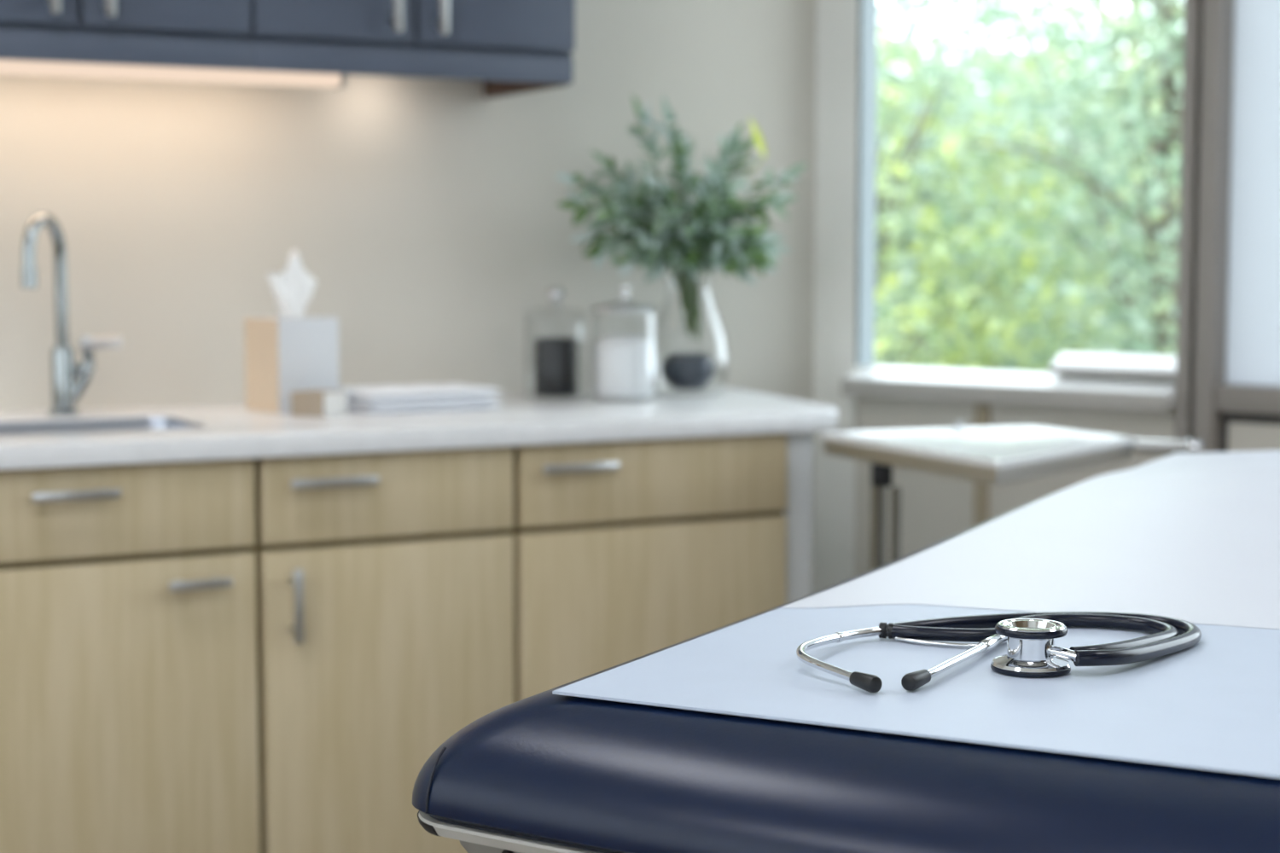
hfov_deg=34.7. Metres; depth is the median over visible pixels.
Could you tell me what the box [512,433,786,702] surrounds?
base cabinet
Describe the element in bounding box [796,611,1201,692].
stethoscope
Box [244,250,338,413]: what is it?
tissue box
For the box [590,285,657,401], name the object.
glass jar
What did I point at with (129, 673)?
base cabinet
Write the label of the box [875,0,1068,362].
tree
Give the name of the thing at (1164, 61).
tree
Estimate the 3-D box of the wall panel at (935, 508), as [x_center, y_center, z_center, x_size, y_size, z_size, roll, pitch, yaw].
[1.631,0.453,3.277,2.996,0.897,0.196,4,6,41]
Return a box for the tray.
[820,425,1136,468]
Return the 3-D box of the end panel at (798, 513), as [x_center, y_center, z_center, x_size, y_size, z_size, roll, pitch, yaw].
[0.128,0.421,3.781,0.052,0.876,0.615,-3,5,-28]
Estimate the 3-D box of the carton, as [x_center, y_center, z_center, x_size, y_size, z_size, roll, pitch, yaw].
[-0.529,-0.038,3.374,0.069,0.040,0.061,3,5,29]
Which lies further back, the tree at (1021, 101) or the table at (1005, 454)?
the tree at (1021, 101)
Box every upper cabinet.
[0,0,252,69]
[249,0,575,98]
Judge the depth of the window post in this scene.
3.61 m
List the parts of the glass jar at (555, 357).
lid, knob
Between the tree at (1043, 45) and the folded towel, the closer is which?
the folded towel
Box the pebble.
[660,352,715,389]
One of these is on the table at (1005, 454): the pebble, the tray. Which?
the tray
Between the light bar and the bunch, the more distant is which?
the bunch
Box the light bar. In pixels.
[0,59,347,89]
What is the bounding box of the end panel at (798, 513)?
[783,431,812,603]
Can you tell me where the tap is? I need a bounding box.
[20,212,122,416]
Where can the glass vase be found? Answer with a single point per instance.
(677, 394)
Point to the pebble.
(680, 370)
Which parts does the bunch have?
stem, stem, stem, stem, stem, stem, stem, stem, stem, stem, stem, stem, stem, stem, stem, stem, stem, stem, stem, stem, stem, stem, stem, stem, stem, stem, stem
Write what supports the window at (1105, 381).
attached to the wall at (837, 20)
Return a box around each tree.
[873,22,1117,372]
[874,52,1157,372]
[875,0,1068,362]
[875,0,1184,372]
[876,29,1152,360]
[911,0,1184,366]
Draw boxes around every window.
[841,0,1176,413]
[1215,0,1279,452]
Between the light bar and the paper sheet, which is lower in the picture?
the paper sheet
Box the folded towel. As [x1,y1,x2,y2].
[338,383,504,413]
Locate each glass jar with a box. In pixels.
[523,286,587,401]
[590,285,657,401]
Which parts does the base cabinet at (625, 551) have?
handle, drawer, door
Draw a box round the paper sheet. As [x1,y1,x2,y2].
[552,604,1279,779]
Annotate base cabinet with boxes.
[0,458,260,852]
[253,446,514,852]
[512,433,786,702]
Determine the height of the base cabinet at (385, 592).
0.876 m
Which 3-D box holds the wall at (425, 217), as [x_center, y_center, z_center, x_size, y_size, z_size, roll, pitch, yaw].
[-1.659,-0.445,3.198,4.484,2.700,0.150,-3,5,-28]
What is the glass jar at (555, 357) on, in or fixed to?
on the countertop
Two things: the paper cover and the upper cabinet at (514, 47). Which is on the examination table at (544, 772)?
the paper cover
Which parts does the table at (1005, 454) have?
post, post, handle, knob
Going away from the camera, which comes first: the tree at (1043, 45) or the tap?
the tap
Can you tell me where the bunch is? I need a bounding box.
[553,93,808,340]
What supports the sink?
in the countertop
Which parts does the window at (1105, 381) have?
sill, sash rail, vent sash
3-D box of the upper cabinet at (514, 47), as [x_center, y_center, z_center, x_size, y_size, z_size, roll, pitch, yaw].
[-0.434,-0.980,3.496,0.572,0.784,0.388,-3,5,-28]
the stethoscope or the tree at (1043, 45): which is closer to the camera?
the stethoscope
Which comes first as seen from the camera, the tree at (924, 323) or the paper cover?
the paper cover
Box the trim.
[972,402,989,526]
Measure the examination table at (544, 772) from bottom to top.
0.942 m
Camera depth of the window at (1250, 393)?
3.59 m
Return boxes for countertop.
[0,386,837,470]
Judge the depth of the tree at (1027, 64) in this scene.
12.43 m
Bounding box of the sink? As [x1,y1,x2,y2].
[0,416,209,436]
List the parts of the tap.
spout, lever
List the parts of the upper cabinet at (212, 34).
door, handle, handle, light rail, door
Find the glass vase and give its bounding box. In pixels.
[651,276,729,396]
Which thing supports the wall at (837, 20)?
in the wall at (425, 217)
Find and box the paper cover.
[779,449,1279,629]
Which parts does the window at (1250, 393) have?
rail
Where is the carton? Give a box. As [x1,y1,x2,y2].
[290,389,347,417]
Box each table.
[412,485,1279,852]
[820,420,1202,570]
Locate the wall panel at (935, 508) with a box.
[855,396,1279,576]
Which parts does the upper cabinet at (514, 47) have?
door, handle, light rail, handle, door, panel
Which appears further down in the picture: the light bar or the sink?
the sink
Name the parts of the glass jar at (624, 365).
lid, knob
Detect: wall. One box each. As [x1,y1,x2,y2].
[0,0,816,593]
[812,0,873,593]
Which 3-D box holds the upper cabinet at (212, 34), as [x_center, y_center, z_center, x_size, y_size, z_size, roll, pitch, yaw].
[-0.926,-0.959,3.236,0.542,0.782,0.388,-3,5,-28]
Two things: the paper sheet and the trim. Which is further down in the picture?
the paper sheet
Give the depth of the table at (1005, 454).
3.25 m
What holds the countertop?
on the base cabinet at (129, 673)
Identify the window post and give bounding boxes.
[1175,0,1234,452]

